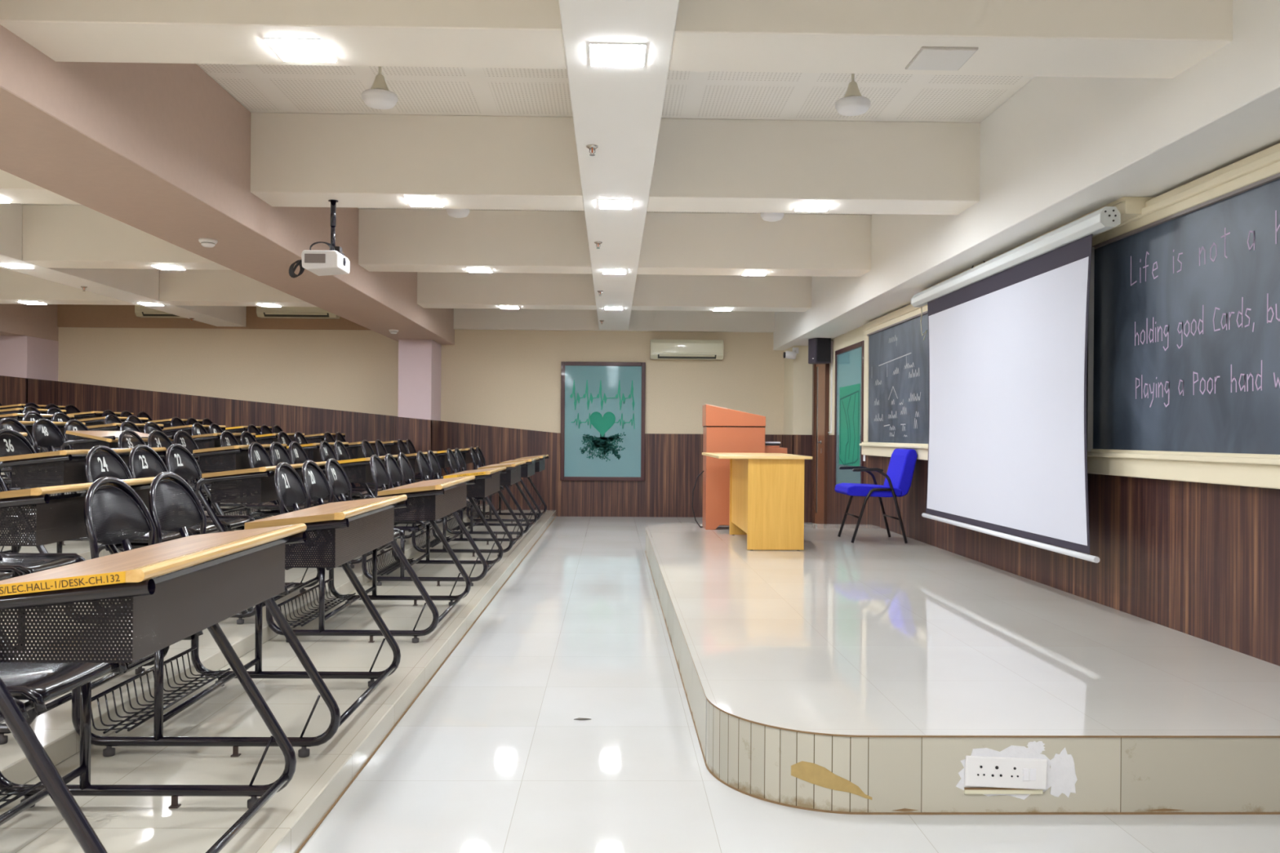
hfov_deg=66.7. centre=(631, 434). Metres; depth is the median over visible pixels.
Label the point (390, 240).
beam
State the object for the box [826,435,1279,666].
wall paneling
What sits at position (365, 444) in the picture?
chair
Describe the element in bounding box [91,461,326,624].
desk
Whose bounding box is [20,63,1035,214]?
ceiling
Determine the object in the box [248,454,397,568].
desk
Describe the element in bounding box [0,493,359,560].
step
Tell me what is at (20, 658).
shelf
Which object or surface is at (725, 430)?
lectern
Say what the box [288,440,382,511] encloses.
desk
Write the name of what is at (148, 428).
chair
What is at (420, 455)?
chair
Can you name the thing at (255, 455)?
chair
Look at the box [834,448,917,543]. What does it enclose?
chair
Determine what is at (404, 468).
chair
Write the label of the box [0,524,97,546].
shelf
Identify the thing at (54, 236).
beam
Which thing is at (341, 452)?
chair
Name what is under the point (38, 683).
chair
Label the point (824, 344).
grille
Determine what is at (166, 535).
chair
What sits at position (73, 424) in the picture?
chair
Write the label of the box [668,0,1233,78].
beam
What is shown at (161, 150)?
beam
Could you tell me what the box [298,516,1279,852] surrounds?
floor
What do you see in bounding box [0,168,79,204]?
trim
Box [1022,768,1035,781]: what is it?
switch
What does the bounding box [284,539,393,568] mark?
shelf
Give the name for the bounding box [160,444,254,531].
chair
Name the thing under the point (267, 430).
chair
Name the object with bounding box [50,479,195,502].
trim
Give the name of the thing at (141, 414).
chair
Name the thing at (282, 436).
chair
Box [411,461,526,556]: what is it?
desk
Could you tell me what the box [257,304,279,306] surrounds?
diffuser
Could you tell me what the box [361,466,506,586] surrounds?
desk
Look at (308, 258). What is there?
vent
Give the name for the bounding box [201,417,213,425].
chair
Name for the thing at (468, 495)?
shelf
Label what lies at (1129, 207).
trim
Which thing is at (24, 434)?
desk
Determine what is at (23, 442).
chair
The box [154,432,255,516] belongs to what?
desk
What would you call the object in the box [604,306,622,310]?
ceiling light
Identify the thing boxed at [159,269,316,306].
beam
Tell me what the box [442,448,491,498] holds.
chair
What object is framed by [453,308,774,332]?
beam
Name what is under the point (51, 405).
chair
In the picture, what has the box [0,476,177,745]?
desk
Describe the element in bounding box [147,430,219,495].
chair
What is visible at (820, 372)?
door
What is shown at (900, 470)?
chair back
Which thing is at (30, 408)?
chair
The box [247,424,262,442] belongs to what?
chair
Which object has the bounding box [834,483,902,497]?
seat cushion
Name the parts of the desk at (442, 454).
panel, panel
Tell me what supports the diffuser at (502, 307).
attached to the ceiling light at (500, 306)
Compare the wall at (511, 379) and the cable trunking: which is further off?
the wall at (511, 379)
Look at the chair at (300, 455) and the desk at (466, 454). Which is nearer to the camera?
the chair at (300, 455)
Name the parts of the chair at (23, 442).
backrest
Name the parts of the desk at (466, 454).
panel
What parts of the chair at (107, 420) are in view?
tube frame, backrest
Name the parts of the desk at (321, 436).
panel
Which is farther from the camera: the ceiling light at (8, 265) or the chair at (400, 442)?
the chair at (400, 442)
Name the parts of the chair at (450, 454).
backrest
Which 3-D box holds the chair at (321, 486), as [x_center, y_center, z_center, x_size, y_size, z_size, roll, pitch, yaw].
[-1.634,0.397,5.485,0.446,0.504,0.419,0,0,-1]
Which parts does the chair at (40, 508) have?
seat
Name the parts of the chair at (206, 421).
backrest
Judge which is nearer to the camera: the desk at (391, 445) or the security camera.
the desk at (391, 445)
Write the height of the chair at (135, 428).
0.504 m
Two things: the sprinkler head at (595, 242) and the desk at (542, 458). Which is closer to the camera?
the sprinkler head at (595, 242)
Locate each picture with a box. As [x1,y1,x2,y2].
[560,361,645,480]
[834,340,864,488]
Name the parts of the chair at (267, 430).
backrest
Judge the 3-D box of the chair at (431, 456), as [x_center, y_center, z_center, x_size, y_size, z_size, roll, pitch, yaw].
[-1.680,0.397,8.982,0.446,0.504,0.419,0,0,-1]
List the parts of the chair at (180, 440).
backrest, seat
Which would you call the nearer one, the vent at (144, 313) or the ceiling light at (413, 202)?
the ceiling light at (413, 202)
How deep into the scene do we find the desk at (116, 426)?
8.71 m
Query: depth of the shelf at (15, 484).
4.79 m
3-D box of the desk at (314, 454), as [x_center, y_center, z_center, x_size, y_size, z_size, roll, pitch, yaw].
[-3.258,0.473,9.185,0.894,0.803,1.334,0,0,-1]
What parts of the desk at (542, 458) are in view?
panel, panel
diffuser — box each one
[20,302,45,304]
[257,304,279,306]
[499,306,518,308]
[713,308,732,311]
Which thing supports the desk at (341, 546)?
on the step at (122, 824)
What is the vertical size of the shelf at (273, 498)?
0.002 m
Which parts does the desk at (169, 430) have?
tube frame, panel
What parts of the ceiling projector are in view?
mount plate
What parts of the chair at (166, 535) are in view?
backrest, seat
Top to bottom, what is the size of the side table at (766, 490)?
0.746 m
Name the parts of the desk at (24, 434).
foot rail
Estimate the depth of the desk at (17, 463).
4.79 m
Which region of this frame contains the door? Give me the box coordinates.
[811,363,829,524]
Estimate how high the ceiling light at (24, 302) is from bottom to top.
0.009 m
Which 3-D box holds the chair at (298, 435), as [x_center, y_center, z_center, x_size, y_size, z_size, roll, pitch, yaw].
[-3.502,0.219,10.749,0.446,0.504,0.419,0,0,-1]
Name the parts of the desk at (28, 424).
seat rail, panel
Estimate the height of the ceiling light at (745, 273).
0.009 m
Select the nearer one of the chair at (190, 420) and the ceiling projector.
the ceiling projector
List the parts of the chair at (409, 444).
backrest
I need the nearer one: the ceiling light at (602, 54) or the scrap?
the ceiling light at (602, 54)
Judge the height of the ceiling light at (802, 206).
0.009 m
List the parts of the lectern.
panel, panel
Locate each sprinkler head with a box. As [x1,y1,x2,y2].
[586,144,598,155]
[594,241,602,248]
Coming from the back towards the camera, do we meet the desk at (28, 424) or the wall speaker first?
the wall speaker
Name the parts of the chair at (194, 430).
backrest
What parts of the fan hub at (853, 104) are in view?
down rod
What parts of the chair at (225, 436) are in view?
backrest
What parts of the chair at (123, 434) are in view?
backrest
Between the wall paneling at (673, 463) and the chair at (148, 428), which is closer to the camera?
the chair at (148, 428)
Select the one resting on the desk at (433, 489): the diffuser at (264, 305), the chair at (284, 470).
the chair at (284, 470)
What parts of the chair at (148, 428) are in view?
backrest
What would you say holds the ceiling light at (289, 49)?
attached to the beam at (446, 33)
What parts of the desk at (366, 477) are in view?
seat rail, tube frame, panel, panel, foot rail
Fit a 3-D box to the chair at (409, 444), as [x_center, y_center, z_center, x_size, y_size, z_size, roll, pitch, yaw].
[-2.621,0.308,12.202,0.446,0.504,0.419,0,0,-1]
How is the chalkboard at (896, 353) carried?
attached to the wall at (849, 362)
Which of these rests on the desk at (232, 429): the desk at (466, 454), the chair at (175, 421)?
the chair at (175, 421)
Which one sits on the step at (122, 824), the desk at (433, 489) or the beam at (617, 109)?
the desk at (433, 489)
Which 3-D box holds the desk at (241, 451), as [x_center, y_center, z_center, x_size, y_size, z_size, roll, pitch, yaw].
[-3.235,0.473,7.404,0.894,0.803,1.282,0,0,-1]
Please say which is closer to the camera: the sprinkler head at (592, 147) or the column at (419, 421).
the sprinkler head at (592, 147)
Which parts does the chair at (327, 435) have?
backrest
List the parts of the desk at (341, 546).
seat rail, tube frame, panel, brace rod, panel, panel, foot rail, brace rod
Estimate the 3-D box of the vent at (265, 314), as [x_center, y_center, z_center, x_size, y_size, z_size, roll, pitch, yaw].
[-4.582,-1.635,13.291,0.880,0.054,0.046,0,0,-1]
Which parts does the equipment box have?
white lid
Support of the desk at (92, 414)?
on the trim
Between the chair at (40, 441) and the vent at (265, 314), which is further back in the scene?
the vent at (265, 314)
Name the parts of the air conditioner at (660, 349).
panel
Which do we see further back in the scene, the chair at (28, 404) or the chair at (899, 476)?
the chair at (28, 404)
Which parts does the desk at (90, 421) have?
tube frame, panel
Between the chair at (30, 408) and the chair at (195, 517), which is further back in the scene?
the chair at (30, 408)
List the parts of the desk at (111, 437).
tube frame, panel, tube frame, panel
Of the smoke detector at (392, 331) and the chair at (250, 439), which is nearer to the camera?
the chair at (250, 439)
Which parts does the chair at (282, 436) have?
backrest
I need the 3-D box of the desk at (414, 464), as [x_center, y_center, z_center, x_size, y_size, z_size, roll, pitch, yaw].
[-2.359,0.562,9.165,0.894,0.803,1.139,0,0,-1]
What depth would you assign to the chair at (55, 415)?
9.29 m
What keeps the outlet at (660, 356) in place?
attached to the air conditioner at (660, 349)
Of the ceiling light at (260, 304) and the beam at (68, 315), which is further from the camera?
the beam at (68, 315)
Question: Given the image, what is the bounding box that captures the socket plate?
[964,755,1047,794]
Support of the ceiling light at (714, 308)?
attached to the beam at (651, 291)
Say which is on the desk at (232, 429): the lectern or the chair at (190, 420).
the chair at (190, 420)
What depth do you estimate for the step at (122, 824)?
3.42 m
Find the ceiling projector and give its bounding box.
[288,199,349,277]
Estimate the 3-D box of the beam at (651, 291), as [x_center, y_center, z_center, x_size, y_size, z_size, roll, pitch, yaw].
[1.030,-1.685,11.193,2.065,0.484,0.380,0,0,-1]
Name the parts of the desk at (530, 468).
panel, panel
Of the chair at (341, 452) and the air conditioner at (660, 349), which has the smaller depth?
the chair at (341, 452)
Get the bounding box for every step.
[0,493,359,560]
[0,503,488,798]
[0,510,555,852]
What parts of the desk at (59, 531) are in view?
panel, tube frame, tube frame, panel, foot rail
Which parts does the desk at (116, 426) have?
tube frame, panel, panel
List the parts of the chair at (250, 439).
tube frame, backrest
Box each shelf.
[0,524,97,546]
[0,591,284,662]
[13,481,84,488]
[217,494,277,502]
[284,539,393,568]
[466,490,497,497]
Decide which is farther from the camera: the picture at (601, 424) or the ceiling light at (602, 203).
the picture at (601, 424)
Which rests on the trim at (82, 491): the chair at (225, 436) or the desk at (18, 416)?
the desk at (18, 416)
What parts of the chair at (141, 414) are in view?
backrest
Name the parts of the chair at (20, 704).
tube frame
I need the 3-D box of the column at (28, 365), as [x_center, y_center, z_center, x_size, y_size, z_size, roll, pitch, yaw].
[-8.690,-0.105,13.058,1.564,2.379,0.731,0,0,-1]
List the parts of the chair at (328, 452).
backrest, seat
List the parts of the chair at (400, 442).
backrest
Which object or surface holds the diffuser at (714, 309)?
attached to the ceiling light at (714, 308)
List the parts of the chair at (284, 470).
backrest, seat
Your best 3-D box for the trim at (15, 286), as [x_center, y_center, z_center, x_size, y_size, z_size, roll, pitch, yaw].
[-6.800,-1.744,11.032,2.230,0.484,0.380,0,0,-1]
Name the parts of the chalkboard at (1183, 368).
sliding rail, frame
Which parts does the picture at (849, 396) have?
green panel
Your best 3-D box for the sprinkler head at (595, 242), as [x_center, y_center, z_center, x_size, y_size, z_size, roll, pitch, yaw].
[-0.255,-1.429,7.346,0.064,0.046,0.064,0,0,-1]
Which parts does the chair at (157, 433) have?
backrest, seat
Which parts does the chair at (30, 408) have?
backrest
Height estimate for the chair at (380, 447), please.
0.504 m
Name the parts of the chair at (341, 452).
backrest, seat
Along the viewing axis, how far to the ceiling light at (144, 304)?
11.06 m
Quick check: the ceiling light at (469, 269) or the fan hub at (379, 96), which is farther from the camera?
the ceiling light at (469, 269)
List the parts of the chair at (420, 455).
backrest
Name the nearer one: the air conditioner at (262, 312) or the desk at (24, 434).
the desk at (24, 434)
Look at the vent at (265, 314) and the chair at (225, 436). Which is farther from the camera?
the vent at (265, 314)
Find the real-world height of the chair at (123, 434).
0.504 m
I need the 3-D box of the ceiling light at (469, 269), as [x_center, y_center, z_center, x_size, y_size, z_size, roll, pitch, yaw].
[-1.352,-1.456,8.624,0.210,0.009,0.210,0,0,-1]
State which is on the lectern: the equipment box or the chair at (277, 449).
the equipment box
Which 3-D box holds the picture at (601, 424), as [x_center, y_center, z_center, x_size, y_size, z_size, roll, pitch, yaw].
[-0.404,-0.183,13.557,1.175,1.655,0.035,0,0,-1]
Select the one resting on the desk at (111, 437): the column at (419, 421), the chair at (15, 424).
the chair at (15, 424)
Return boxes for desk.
[0,404,65,467]
[0,408,66,478]
[0,413,74,495]
[0,421,85,500]
[0,432,27,552]
[0,447,166,613]
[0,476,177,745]
[0,523,306,852]
[1,431,173,545]
[17,422,164,502]
[22,411,133,473]
[26,416,148,485]
[71,494,407,757]
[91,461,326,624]
[108,424,226,501]
[117,444,287,558]
[145,418,202,481]
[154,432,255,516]
[190,433,304,510]
[193,426,271,493]
[216,442,348,528]
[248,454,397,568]
[254,433,345,495]
[266,475,475,643]
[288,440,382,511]
[346,451,437,542]
[350,440,405,498]
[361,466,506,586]
[386,448,462,523]
[394,447,479,511]
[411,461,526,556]
[446,457,539,537]
[466,454,548,523]
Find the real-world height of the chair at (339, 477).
0.504 m
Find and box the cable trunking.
[827,340,832,433]
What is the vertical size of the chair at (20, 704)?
0.504 m
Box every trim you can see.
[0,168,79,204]
[0,267,137,305]
[0,490,257,535]
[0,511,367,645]
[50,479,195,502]
[295,515,556,852]
[920,196,1155,292]
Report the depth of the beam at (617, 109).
4.50 m
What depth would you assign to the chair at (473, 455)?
11.52 m
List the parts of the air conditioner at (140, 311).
panel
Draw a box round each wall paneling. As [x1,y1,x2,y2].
[57,381,782,517]
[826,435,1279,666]
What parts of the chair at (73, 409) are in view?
tube frame, backrest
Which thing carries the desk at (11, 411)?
on the trim
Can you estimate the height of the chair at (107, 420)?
0.504 m
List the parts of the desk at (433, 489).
tube frame, panel, brace rod, panel, panel, foot rail, brace rod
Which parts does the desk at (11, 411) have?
tube frame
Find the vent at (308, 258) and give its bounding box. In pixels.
[304,253,325,262]
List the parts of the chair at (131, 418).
tube frame, backrest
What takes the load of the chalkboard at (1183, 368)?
attached to the wall at (849, 362)
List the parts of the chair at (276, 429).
backrest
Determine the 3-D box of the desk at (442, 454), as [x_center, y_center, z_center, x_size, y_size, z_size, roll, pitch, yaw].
[-2.379,0.562,10.676,0.894,0.803,1.191,0,0,-1]
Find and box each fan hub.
[361,66,397,109]
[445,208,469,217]
[760,212,783,222]
[835,73,870,115]
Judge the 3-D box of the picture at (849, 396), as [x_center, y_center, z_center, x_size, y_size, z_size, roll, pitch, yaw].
[2.456,-0.172,11.013,0.035,1.660,1.300,0,0,-1]
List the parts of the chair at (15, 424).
backrest, tube frame, seat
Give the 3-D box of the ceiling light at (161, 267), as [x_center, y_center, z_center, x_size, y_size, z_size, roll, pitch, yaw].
[-4.097,-1.476,8.607,0.210,0.009,0.210,0,0,-1]
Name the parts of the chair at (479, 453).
backrest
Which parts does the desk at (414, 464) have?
tube frame, panel, panel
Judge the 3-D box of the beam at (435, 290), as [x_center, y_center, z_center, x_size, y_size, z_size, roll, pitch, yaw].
[-1.437,-1.704,11.143,2.060,0.484,0.380,0,0,-1]
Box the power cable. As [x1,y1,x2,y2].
[691,470,703,527]
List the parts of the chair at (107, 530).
seat, backrest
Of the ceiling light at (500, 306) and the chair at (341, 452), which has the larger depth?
the ceiling light at (500, 306)
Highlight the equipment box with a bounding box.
[764,441,780,445]
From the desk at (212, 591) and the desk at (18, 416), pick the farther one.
the desk at (18, 416)
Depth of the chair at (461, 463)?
10.50 m
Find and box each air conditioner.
[134,305,186,318]
[256,306,339,319]
[649,339,723,359]
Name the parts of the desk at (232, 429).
tube frame, panel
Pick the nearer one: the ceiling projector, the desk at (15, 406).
the ceiling projector
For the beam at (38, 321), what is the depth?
12.77 m
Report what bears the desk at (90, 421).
on the trim at (82, 491)
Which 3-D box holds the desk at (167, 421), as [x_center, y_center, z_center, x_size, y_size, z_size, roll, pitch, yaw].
[-5.997,0.207,12.228,0.894,0.803,1.230,0,0,-1]
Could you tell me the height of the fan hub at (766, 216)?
0.300 m
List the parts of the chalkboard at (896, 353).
frame, frame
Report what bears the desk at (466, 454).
on the step at (55, 730)
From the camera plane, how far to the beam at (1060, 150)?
4.83 m
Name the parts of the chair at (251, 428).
tube frame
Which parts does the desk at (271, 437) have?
panel, panel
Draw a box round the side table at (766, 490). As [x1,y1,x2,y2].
[702,452,812,551]
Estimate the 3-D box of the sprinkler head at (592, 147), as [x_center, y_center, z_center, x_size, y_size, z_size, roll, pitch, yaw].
[-0.200,-1.429,4.897,0.064,0.046,0.064,0,0,-1]
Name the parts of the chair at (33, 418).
backrest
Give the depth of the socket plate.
2.95 m
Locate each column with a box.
[0,335,58,466]
[396,339,441,498]
[782,346,812,522]
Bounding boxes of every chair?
[0,417,72,484]
[0,428,69,515]
[0,475,85,575]
[0,508,50,524]
[0,566,23,580]
[0,651,127,713]
[0,696,29,722]
[22,406,75,452]
[22,411,80,467]
[22,418,93,479]
[23,402,40,408]
[44,403,60,409]
[46,407,89,449]
[50,412,72,449]
[57,419,94,471]
[64,404,82,430]
[66,476,247,636]
[74,445,195,543]
[98,414,155,460]
[102,409,117,423]
[117,430,185,498]
[119,421,181,475]
[120,410,133,417]
[126,415,165,457]
[128,444,228,534]
[137,411,151,423]
[143,421,202,474]
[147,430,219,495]
[148,471,288,612]
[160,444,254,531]
[170,417,213,457]
[173,430,238,493]
[186,417,220,455]
[191,422,228,468]
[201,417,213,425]
[204,423,222,462]
[213,431,260,484]
[234,431,261,478]
[240,442,317,510]
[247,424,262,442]
[260,424,272,443]
[269,441,334,505]
[272,425,309,459]
[274,462,370,564]
[277,431,291,455]
[288,441,348,502]
[293,431,310,462]
[301,460,389,553]
[319,440,374,498]
[319,457,404,544]
[324,431,354,470]
[328,440,382,493]
[335,431,348,452]
[355,440,407,487]
[363,454,436,528]
[374,439,417,484]
[384,453,446,521]
[394,439,435,479]
[397,452,447,517]
[405,439,443,479]
[411,450,469,510]
[423,449,476,506]
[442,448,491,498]
[454,448,496,495]
[470,446,504,490]
[475,446,511,486]
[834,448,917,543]
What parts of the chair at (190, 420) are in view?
backrest, tube frame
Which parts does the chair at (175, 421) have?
backrest, tube frame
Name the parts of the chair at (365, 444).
backrest, seat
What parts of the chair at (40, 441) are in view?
backrest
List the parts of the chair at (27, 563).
seat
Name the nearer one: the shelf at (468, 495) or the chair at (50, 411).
the shelf at (468, 495)
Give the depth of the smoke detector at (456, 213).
7.32 m
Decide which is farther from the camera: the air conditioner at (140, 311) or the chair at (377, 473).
the air conditioner at (140, 311)
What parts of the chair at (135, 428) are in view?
backrest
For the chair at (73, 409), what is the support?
on the desk at (92, 414)
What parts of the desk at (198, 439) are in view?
tube frame, panel, panel, foot rail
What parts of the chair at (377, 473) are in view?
backrest, seat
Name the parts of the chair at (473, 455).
backrest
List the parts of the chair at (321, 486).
backrest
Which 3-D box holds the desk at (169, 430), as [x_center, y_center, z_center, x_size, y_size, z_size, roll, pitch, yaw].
[-5.077,0.296,10.685,0.894,0.803,1.126,0,0,-1]
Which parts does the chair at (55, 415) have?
tube frame, backrest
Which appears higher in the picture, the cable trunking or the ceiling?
the ceiling
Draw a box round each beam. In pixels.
[0,0,566,69]
[0,24,454,344]
[0,203,246,326]
[0,303,58,341]
[22,204,232,270]
[57,304,369,329]
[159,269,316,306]
[250,112,584,210]
[358,208,591,274]
[417,271,596,310]
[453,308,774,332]
[558,0,679,329]
[631,274,812,311]
[636,212,871,276]
[646,118,980,214]
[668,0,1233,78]
[773,0,1279,350]
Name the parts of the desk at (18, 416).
tube frame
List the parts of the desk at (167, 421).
tube frame, panel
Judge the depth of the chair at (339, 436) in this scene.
12.33 m
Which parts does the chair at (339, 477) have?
backrest, seat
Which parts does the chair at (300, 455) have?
backrest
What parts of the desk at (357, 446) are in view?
panel, tube frame, panel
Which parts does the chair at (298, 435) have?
backrest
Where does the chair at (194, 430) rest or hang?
on the desk at (271, 437)
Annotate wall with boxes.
[57,327,784,435]
[828,324,864,484]
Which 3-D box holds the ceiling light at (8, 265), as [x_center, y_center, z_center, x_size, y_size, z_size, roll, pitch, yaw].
[-5.436,-1.486,8.580,0.210,0.009,0.210,0,0,-1]
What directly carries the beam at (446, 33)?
attached to the ceiling
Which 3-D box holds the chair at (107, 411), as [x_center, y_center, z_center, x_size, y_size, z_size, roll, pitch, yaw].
[-6.215,-0.047,11.894,0.446,0.504,0.419,0,0,-1]
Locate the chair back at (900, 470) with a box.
[883,448,917,497]
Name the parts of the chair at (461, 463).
backrest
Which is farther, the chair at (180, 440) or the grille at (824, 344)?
the grille at (824, 344)
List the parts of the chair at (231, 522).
backrest, seat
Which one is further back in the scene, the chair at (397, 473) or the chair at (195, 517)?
the chair at (397, 473)
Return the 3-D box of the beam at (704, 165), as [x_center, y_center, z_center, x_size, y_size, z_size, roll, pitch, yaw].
[1.134,-1.685,6.154,2.065,0.484,0.380,0,0,-1]
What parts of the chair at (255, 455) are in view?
backrest, seat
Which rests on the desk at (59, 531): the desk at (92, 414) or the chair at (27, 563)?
the chair at (27, 563)
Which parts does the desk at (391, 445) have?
tube frame, panel, panel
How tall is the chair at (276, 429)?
0.504 m
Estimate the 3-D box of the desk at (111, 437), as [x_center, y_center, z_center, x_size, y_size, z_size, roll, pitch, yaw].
[-4.134,0.379,7.385,0.894,0.815,1.230,0,0,-1]
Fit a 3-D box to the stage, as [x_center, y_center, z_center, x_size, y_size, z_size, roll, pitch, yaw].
[1.366,1.040,6.492,2.347,0.242,7.044,0,0,-1]
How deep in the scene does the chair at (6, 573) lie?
3.65 m
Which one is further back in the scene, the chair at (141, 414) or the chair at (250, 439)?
the chair at (141, 414)
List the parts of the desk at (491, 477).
seat rail, tube frame, panel, brace rod, panel, brace rod, panel, foot rail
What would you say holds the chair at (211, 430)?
on the desk at (271, 437)
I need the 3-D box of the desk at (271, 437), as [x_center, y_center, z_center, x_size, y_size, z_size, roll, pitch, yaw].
[-4.177,0.384,10.654,0.894,0.803,1.204,0,0,-1]
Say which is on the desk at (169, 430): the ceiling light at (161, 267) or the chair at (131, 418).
the chair at (131, 418)
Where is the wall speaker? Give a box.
[808,337,831,364]
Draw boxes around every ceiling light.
[0,197,11,203]
[0,262,34,268]
[17,301,47,304]
[137,302,163,306]
[151,264,186,270]
[256,303,281,306]
[263,37,337,62]
[404,196,444,206]
[466,267,493,272]
[498,305,519,308]
[589,42,645,66]
[598,199,632,208]
[602,269,626,274]
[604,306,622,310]
[712,307,733,311]
[741,271,768,275]
[794,201,834,211]
[905,46,977,70]
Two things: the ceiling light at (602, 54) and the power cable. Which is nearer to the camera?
the ceiling light at (602, 54)
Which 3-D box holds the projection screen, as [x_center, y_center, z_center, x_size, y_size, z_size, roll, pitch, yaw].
[2.349,-0.274,6.376,0.146,1.844,3.134,0,0,-1]
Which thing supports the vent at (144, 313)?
attached to the air conditioner at (140, 311)
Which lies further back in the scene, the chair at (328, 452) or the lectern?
the lectern
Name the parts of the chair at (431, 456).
backrest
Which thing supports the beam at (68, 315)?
attached to the wall at (511, 379)
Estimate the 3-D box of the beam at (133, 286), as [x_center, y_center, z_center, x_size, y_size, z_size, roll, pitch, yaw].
[-5.370,-1.733,5.426,0.400,0.485,16.070,0,0,-1]
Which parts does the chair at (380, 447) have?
backrest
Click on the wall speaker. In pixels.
(819, 348)
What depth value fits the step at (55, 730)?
3.95 m
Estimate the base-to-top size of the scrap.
0.006 m
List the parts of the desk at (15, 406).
tube frame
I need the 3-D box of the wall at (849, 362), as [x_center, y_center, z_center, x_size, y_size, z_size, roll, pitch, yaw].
[2.649,-0.480,5.606,0.120,3.300,16.100,0,0,-1]
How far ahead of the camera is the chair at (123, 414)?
12.31 m
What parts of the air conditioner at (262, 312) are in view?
panel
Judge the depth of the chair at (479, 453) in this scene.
12.05 m
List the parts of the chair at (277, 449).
backrest, seat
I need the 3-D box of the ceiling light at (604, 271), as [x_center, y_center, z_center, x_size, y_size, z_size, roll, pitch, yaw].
[-0.157,-1.447,8.648,0.210,0.009,0.210,0,0,-1]
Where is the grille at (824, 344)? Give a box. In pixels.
[817,337,831,361]
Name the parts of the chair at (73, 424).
backrest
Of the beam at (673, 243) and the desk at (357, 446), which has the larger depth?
the desk at (357, 446)
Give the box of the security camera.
[782,347,798,359]
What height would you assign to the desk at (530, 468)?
0.803 m
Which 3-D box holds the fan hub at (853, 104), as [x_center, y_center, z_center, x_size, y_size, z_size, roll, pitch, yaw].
[1.122,-1.777,4.944,0.176,0.300,0.176,0,0,-1]
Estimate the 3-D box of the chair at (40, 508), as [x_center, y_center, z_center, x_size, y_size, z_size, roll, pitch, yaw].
[-3.429,0.220,5.214,0.446,0.504,0.419,0,0,-1]
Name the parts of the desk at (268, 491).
seat rail, tube frame, panel, tube frame, panel, foot rail, brace rod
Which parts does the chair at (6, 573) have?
seat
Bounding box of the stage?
[644,523,1279,814]
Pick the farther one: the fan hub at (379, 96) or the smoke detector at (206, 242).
the smoke detector at (206, 242)
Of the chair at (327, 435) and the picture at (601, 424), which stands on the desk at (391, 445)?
the chair at (327, 435)
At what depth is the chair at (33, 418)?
8.85 m
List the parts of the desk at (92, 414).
tube frame, panel, panel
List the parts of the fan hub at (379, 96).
down rod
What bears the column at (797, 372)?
attached to the wall at (849, 362)
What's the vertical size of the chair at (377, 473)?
0.504 m
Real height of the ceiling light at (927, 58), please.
0.009 m
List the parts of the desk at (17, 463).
tube frame, panel, tube frame, panel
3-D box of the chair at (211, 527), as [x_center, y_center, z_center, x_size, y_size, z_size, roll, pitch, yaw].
[-2.532,0.308,5.392,0.446,0.504,0.419,0,0,-1]
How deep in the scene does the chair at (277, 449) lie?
7.52 m
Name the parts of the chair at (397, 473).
backrest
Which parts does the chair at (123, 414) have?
backrest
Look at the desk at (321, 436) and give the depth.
11.87 m
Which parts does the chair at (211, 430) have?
backrest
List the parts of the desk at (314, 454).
panel, tube frame, panel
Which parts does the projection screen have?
pull cord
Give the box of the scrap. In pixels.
[573,717,589,719]
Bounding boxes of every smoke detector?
[198,237,217,247]
[388,329,398,333]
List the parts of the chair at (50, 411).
backrest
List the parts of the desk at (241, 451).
tube frame, panel, tube frame, panel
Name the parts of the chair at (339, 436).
backrest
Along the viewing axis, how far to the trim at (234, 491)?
10.14 m
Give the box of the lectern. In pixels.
[702,404,786,529]
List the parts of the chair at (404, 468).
backrest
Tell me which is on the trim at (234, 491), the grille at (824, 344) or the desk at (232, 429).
the desk at (232, 429)
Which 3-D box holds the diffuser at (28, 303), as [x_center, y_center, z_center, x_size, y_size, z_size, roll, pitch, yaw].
[-6.818,-1.496,11.072,0.200,0.008,0.200,0,0,-1]
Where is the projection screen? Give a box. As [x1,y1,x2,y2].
[911,206,1120,563]
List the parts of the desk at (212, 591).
seat rail, panel, tube frame, panel, panel, foot rail, brace rod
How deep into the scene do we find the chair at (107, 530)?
3.31 m
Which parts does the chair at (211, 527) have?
backrest, seat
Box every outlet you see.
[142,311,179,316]
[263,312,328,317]
[657,354,716,359]
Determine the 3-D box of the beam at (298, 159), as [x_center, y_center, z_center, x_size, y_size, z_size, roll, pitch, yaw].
[-1.333,-1.703,6.104,2.060,0.484,0.380,0,0,-1]
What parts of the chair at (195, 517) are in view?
backrest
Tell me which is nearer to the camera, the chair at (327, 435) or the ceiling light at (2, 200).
the ceiling light at (2, 200)
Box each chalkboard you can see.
[859,303,928,460]
[1086,142,1279,488]
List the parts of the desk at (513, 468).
tube frame, panel, panel, panel, foot rail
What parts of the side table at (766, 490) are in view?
panel, modesty panel, panel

